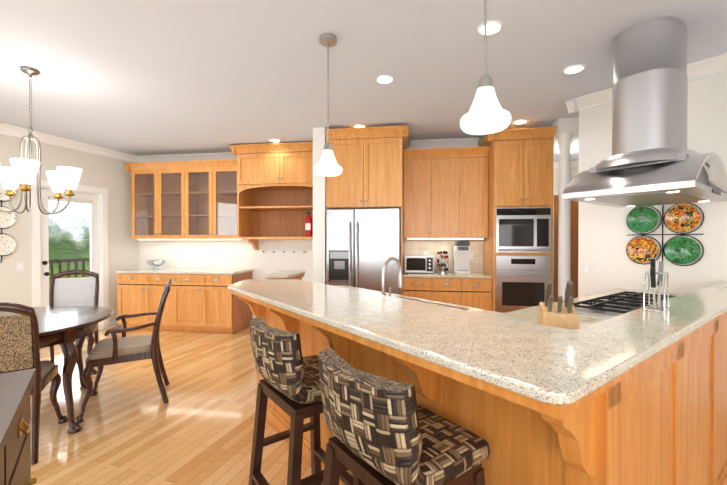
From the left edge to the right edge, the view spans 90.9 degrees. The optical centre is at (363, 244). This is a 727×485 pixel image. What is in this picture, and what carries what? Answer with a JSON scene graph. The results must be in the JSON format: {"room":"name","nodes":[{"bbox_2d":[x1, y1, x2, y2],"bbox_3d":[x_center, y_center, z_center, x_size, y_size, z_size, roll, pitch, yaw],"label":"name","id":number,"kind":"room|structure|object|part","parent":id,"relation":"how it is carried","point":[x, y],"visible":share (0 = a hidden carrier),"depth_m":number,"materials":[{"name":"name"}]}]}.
{"room":"kitchen","nodes":[
{"label":"kitchen","id":0,"kind":"room"},
{"bbox_2d":[41,188,98,328],"bbox_3d":[-4.235,0.276,5.171,0.312,2.068,0.729,0,0,-1],"label":"door","id":1,"kind":"structure","parent":0,"point":[92,200],"depth_m":5.08,"materials":[{"name":"white wood"}]},
{"bbox_2d":[29,326,322,484],"bbox_3d":[-0.483,1.389,2.730,16.000,0.100,13.500,0,0,-1],"label":"floor","id":2,"kind":"structure","parent":0,"point":[198,429],"depth_m":2.67,"materials":[{"name":"brown wood"}]},
{"bbox_2d":[0,368,36,484],"bbox_3d":[-0.753,0.928,0.267,0.525,0.858,2.487,0,1,-37],"label":"sideboard","id":3,"kind":"object","parent":2,"relation":"on","point":[15,448],"visible":1,"depth_m":1.17,"materials":[{"name":"brown wood"}]},
{"bbox_2d":[0,302,67,464],"bbox_3d":[-2.356,0.840,2.345,0.709,1.014,0.759,0,0,-1],"label":"chair","id":4,"kind":"object","parent":2,"relation":"on","point":[19,344],"visible":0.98,"depth_m":2.20,"materials":[{"name":"beige fabric"}]},
{"bbox_2d":[0,306,112,433],"bbox_3d":[-2.703,0.959,2.685,1.360,0.760,1.360,0,0,-1],"label":"dining table","id":5,"kind":"object","parent":2,"relation":"on","point":[64,327],"visible":0.83,"depth_m":2.62,"materials":[{"name":"brown wood"}]},
{"bbox_2d":[49,270,98,374],"bbox_3d":[-3.095,0.814,3.785,0.716,1.044,0.766,0,0,-1],"label":"chair","id":6,"kind":"object","parent":2,"relation":"on","point":[82,291],"visible":0.48,"depth_m":4.02,"materials":[{"name":"brown wood"}]},
{"bbox_2d":[75,278,171,423],"bbox_3d":[-2.032,0.822,3.031,0.794,1.039,0.747,0,0,-1],"label":"armchair","id":7,"kind":"object","parent":2,"relation":"on","point":[123,348],"visible":1,"depth_m":2.96,"materials":[{"name":"brown wood"}]},
{"bbox_2d":[117,276,199,332],"bbox_3d":[-3.062,0.887,5.339,1.377,0.865,0.293,0,0,-1],"label":"base cabinet","id":8,"kind":"object","parent":2,"relation":"on","point":[135,294],"depth_m":5.37,"materials":[{"name":"brown wood"}]},
{"bbox_2d":[116,268,252,275],"bbox_3d":[-2.779,0.420,5.632,1.976,0.035,0.938,0,0,-1],"label":"countertop","id":9,"kind":"structure","parent":8,"relation":"on","point":[142,271],"depth_m":5.38,"materials":[{"name":"beige stone"}]},
{"bbox_2d":[146,260,164,268],"bbox_3d":[-3.353,0.329,5.784,0.276,0.145,0.276,0,0,-1],"label":"glass bowl","id":10,"kind":"object","parent":9,"relation":"on","point":[150,262],"visible":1,"depth_m":5.76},
{"bbox_2d":[200,272,251,334],"bbox_3d":[-2.092,0.877,5.651,0.570,0.879,0.926,0,0,-1],"label":"base cabinet","id":11,"kind":"object","parent":2,"relation":"on","point":[202,300],"depth_m":5.25,"materials":[{"name":"brown wood"}]},
{"bbox_2d":[248,317,364,484],"bbox_3d":[-0.294,0.855,1.685,0.449,0.990,0.470,0,1,-37],"label":"bar stool","id":12,"kind":"object","parent":2,"relation":"on","point":[289,384],"visible":0.77,"depth_m":1.51,"materials":[{"name":"brown wood"}]},
{"bbox_2d":[326,208,400,294],"bbox_3d":[0.045,0.441,4.785,0.910,1.765,0.932,0,0,8],"label":"fridge","id":13,"kind":"object","parent":2,"relation":"on","point":[363,246],"visible":0.48,"depth_m":4.38,"materials":[{"name":"silver metal"}]},
{"bbox_3d":[-0.244,0.251,4.387,0.368,1.067,0.118,0,0,-1],"label":"handle","id":14,"kind":"part","parent":13,"relation":"part of","materials":[{"name":"silver metal"}]},
{"bbox_2d":[324,125,408,294],"bbox_3d":[0.089,-0.057,4.827,1.035,2.760,0.881,0,0,8],"label":"tall cabinet","id":15,"kind":"object","parent":2,"relation":"on","point":[370,161],"visible":0.96,"depth_m":4.46,"materials":[{"name":"brown wood"}]},
{"bbox_2d":[318,348,489,484],"bbox_3d":[0.099,0.859,1.160,0.449,0.990,0.470,0,1,-37],"label":"bar stool","id":16,"kind":"object","parent":2,"relation":"on","point":[385,431],"visible":1,"depth_m":1.00,"materials":[{"name":"fabric"}]},
{"bbox_2d":[403,271,491,310],"bbox_3d":[1.099,0.858,4.831,1.108,0.930,0.599,0,0,8],"label":"base cabinet","id":17,"kind":"object","parent":2,"relation":"on","point":[472,289],"visible":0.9,"depth_m":4.56,"materials":[{"name":"brown wood"}]},
{"bbox_2d":[405,255,433,272],"bbox_3d":[0.769,0.274,4.938,0.380,0.235,0.321,0,0,8],"label":"toaster oven","id":18,"kind":"object","parent":17,"relation":"on","point":[420,263],"visible":1,"depth_m":4.82,"materials":[{"name":"silver metal"}]},
{"bbox_2d":[437,247,448,272],"bbox_3d":[1.093,0.215,4.942,0.159,0.352,0.158,0,0,-1],"label":"carousel","id":19,"kind":"object","parent":17,"relation":"on","point":[439,269],"visible":1,"depth_m":4.89,"materials":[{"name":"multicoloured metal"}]},
{"bbox_2d":[404,239,482,271],"bbox_3d":[1.139,0.154,5.116,1.106,0.470,0.014,0,0,8],"label":"tile backsplash","id":20,"kind":"structure","parent":17,"relation":"on","point":[422,246],"depth_m":5.11,"materials":[{"name":"beige tile"}]},
{"bbox_2d":[454,240,470,272],"bbox_3d":[1.347,0.168,4.881,0.200,0.447,0.288,0,0,8],"label":"coffee maker","id":21,"kind":"object","parent":17,"relation":"on","point":[462,248],"visible":1,"depth_m":4.92,"materials":[{"name":"white plastic"}]},
{"bbox_2d":[255,273,726,484],"bbox_3d":[0.996,0.831,2.372,3.886,1.022,3.251,0,0,-1],"label":"kitchen island","id":22,"kind":"object","parent":2,"relation":"on","point":[530,442],"depth_m":1.15,"materials":[{"name":"wood"}]},
{"bbox_2d":[392,296,468,309],"bbox_3d":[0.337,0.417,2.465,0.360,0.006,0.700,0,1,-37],"label":"sink basin","id":23,"kind":"object","parent":22,"relation":"in","point":[432,303],"visible":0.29,"depth_m":2.52,"materials":[{"name":"silver metal"}]},
{"bbox_2d":[228,277,726,400],"bbox_3d":[0.999,0.310,1.854,3.908,0.028,2.225,0,0,-1],"label":"island countertop","id":24,"kind":"structure","parent":22,"relation":"on","point":[679,353],"depth_m":1.32,"materials":[{"name":"beige stone"}]},
{"bbox_2d":[381,257,403,295],"bbox_3d":[0.184,0.252,2.333,0.172,0.338,0.168,0,0,-1],"label":"faucet","id":25,"kind":"object","parent":24,"relation":"on","point":[400,275],"visible":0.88,"depth_m":2.33,"materials":[{"name":"silver metal"}]},
{"bbox_2d":[537,280,578,328],"bbox_3d":[0.901,0.296,1.667,0.140,0.261,0.210,0,0,18],"label":"knife block","id":26,"kind":"object","parent":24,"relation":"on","point":[560,314],"visible":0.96,"depth_m":1.60,"materials":[{"name":"brown wood"}]},
{"bbox_2d":[643,258,668,312],"bbox_3d":[1.347,0.179,1.643,0.232,0.236,0.225,0,0,-1],"label":"utensil rack","id":27,"kind":"object","parent":24,"relation":"on","point":[653,273],"visible":1,"depth_m":1.60,"materials":[{"name":"silver metal"}]},
{"bbox_2d":[573,291,675,317],"bbox_3d":[1.790,0.396,2.360,0.960,0.050,0.460,0,1,-37],"label":"cooktop","id":28,"kind":"object","parent":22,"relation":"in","point":[614,305],"visible":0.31,"depth_m":2.28,"materials":[{"name":"silver metal"}]},
{"bbox_2d":[478,127,555,312],"bbox_3d":[1.947,-0.033,4.641,0.765,2.715,0.721,0,0,8],"label":"tall cabinet","id":29,"kind":"object","parent":2,"relation":"on","point":[518,254],"visible":0.83,"depth_m":4.35,"materials":[{"name":"brown wood"}]},
{"bbox_3d":[1.943,0.219,4.323,0.575,0.317,0.149,0,0,-1],"label":"handle","id":30,"kind":"part","parent":29,"relation":"part of","materials":[{"name":"silver metal"}]},
{"bbox_2d":[552,117,577,299],"bbox_3d":[2.396,-0.071,4.268,0.210,2.797,0.210,0,0,8],"label":"column","id":31,"kind":"structure","parent":2,"relation":"on","point":[566,129],"depth_m":4.21,"materials":[{"name":"white paint"}]},
{"bbox_2d":[0,53,726,329],"bbox_3d":[0.192,-0.052,1.499,16.714,2.800,10.520,0,0,-1],"label":"wall","id":32,"kind":"structure","parent":0,"point":[600,239],"depth_m":4.54,"materials":[{"name":"white paint"}]},
{"bbox_2d":[0,182,16,262],"bbox_3d":[-4.436,-0.322,4.393,0.043,1.144,0.284,0,0,20],"label":"wall plates","id":33,"kind":"object","parent":32,"relation":"attached to","point":[8,244],"visible":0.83,"depth_m":4.42,"materials":[{"name":"white ceramic"}]},
{"bbox_2d":[16,262,23,270],"bbox_3d":[-4.391,0.285,4.573,0.011,0.120,0.080,0,0,20],"label":"switch plate","id":34,"kind":"object","parent":32,"relation":"attached to","point":[19,265],"depth_m":4.57,"materials":[{"name":"white plastic"}]},
{"bbox_2d":[123,159,241,239],"bbox_3d":[-2.810,-0.676,5.739,1.935,1.215,0.431,0,0,8],"label":"wall cabinet","id":35,"kind":"object","parent":32,"relation":"attached to","point":[183,200],"visible":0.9,"depth_m":5.70,"materials":[{"name":"brown wood"}]},
{"bbox_2d":[229,142,312,249],"bbox_3d":[-1.235,-0.679,5.447,1.411,1.565,0.561,0,0,8],"label":"hutch","id":36,"kind":"object","parent":32,"relation":"attached to","point":[274,190],"visible":0.9,"depth_m":5.34,"materials":[{"name":"brown wood"}]},
{"bbox_2d":[259,250,312,254],"bbox_3d":[-1.103,0.127,5.686,1.176,0.070,0.062,0,0,8],"label":"peg rail","id":37,"kind":"object","parent":32,"relation":"attached to","point":[285,251],"visible":0.69,"depth_m":5.72,"materials":[{"name":"white wood"}]},
{"bbox_2d":[268,269,304,276],"bbox_3d":[-0.749,0.297,3.586,0.292,0.028,0.781,0,0,-1],"label":"desk countertop","id":38,"kind":"structure","parent":32,"relation":"attached to","point":[285,273],"depth_m":3.48,"materials":[{"name":"beige stone"}]},
{"bbox_2d":[305,212,312,236],"bbox_3d":[-0.816,-0.299,5.360,0.103,0.375,0.111,0,0,-1],"label":"fire extinguisher","id":39,"kind":"object","parent":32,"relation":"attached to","point":[309,226],"visible":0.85,"depth_m":5.32,"materials":[{"name":"red metal"}]},
{"bbox_2d":[403,146,489,238],"bbox_3d":[1.111,-0.668,4.908,1.108,1.200,0.421,0,0,8],"label":"upper cabinet","id":40,"kind":"object","parent":32,"relation":"attached to","point":[445,193],"visible":1,"depth_m":4.78,"materials":[{"name":"brown wood"}]},
{"bbox_2d":[582,263,590,275],"bbox_3d":[2.237,0.252,3.587,0.011,0.120,0.080,0,1,-37],"label":"switch plate","id":41,"kind":"object","parent":32,"relation":"attached to","point":[586,268],"depth_m":3.58,"materials":[{"name":"white plastic"}]},
{"bbox_2d":[626,203,703,265],"bbox_3d":[2.581,-0.141,3.093,0.041,0.694,0.532,0,1,-37],"label":"wall plates","id":42,"kind":"object","parent":32,"relation":"attached to","point":[685,217],"visible":0.96,"depth_m":3.05,"materials":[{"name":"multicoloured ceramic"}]},
{"bbox_2d":[0,0,726,160],"bbox_3d":[-0.483,-1.511,2.708,16.000,0.100,13.500,0,0,-1],"label":"ceiling","id":43,"kind":"structure","parent":0,"point":[150,77],"depth_m":2.88,"materials":[{"name":"white paint"}]},
{"bbox_2d":[0,66,82,214],"bbox_3d":[-2.792,-0.860,3.029,0.690,1.202,0.667,0,0,-1],"label":"chandelier","id":44,"kind":"object","parent":43,"relation":"hanging from","point":[25,171],"visible":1,"depth_m":3.02,"materials":[{"name":"white glass"}]},
{"bbox_2d":[269,139,280,141],"bbox_3d":[-1.263,-1.474,5.093,0.170,0.007,0.170,0,0,-1],"label":"recessed light","id":45,"kind":"object","parent":43,"relation":"in","point":[274,140],"visible":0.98,"depth_m":5.08,"materials":[{"name":"white glass"}]},
{"bbox_2d":[313,34,342,175],"bbox_3d":[-0.251,-0.977,2.539,0.207,0.961,0.207,0,0,-1],"label":"pendant light","id":46,"kind":"object","parent":43,"relation":"hanging from","point":[327,165],"visible":1,"depth_m":2.51,"materials":[{"name":"white glass"}]},
{"bbox_2d":[353,124,365,127],"bbox_3d":[-0.053,-1.470,4.482,0.170,0.007,0.170,0,0,-1],"label":"recessed light","id":47,"kind":"object","parent":43,"relation":"in","point":[356,126],"visible":0.6,"depth_m":4.46,"materials":[{"name":"white glass"}]},
{"bbox_2d":[375,75,393,83],"bbox_3d":[0.189,-1.460,3.175,0.170,0.007,0.170,0,0,-1],"label":"recessed light","id":48,"kind":"object","parent":43,"relation":"in","point":[384,79],"visible":1,"depth_m":3.17,"materials":[{"name":"white glass"}]},
{"bbox_2d":[460,0,511,134],"bbox_3d":[0.516,-0.969,1.515,0.207,0.961,0.207,0,0,-1],"label":"pendant light","id":49,"kind":"object","parent":43,"relation":"hanging from","point":[487,113],"visible":1,"depth_m":1.48,"materials":[{"name":"white glass"}]},
{"bbox_2d":[477,21,502,35],"bbox_3d":[0.853,-1.454,2.415,0.170,0.007,0.170,0,0,-1],"label":"recessed light","id":50,"kind":"object","parent":43,"relation":"in","point":[494,27],"visible":0.88,"depth_m":2.41,"materials":[{"name":"white glass"}]},
{"bbox_2d":[513,119,527,124],"bbox_3d":[1.883,-1.468,4.300,0.170,0.007,0.170,0,0,-1],"label":"recessed light","id":51,"kind":"object","parent":43,"relation":"in","point":[521,121],"visible":0.98,"depth_m":4.28,"materials":[{"name":"white glass"}]},
{"bbox_2d":[556,146,576,153],"bbox_3d":[3.137,-1.436,5.541,0.280,0.088,0.280,0,0,-1],"label":"hall ceiling light","id":52,"kind":"object","parent":43,"relation":"attached to","point":[573,149],"visible":0.33,"depth_m":5.45,"materials":[{"name":"white glass"}]},
{"bbox_2d":[562,64,585,74],"bbox_3d":[1.757,-1.458,2.990,0.170,0.007,0.170,0,0,-1],"label":"recessed light","id":53,"kind":"object","parent":43,"relation":"in","point":[573,69],"visible":1,"depth_m":2.98,"materials":[{"name":"white glass"}]},
{"bbox_2d":[562,17,726,207],"bbox_3d":[2.012,-0.883,2.521,1.070,1.148,0.694,0,1,-37],"label":"range hood","id":54,"kind":"object","parent":43,"relation":"hanging from","point":[652,160],"visible":1,"depth_m":2.32,"materials":[{"name":"silver metal"}]},
{"label":"outside","id":55,"kind":"structure","parent":0,"visible":0},
{"bbox_2d":[48,200,89,289],"bbox_3d":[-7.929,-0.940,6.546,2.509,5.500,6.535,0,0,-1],"label":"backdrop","id":56,"kind":"structure","parent":55,"point":[74,224],"depth_m":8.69,"materials":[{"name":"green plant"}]},
{"bbox_2d":[49,258,89,281],"bbox_3d":[-5.378,0.869,5.356,2.120,1.140,4.500,0,0,20],"label":"railing","id":57,"kind":"object","parent":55,"point":[75,260],"depth_m":7.05,"materials":[{"name":"brown wood"}]}
]}

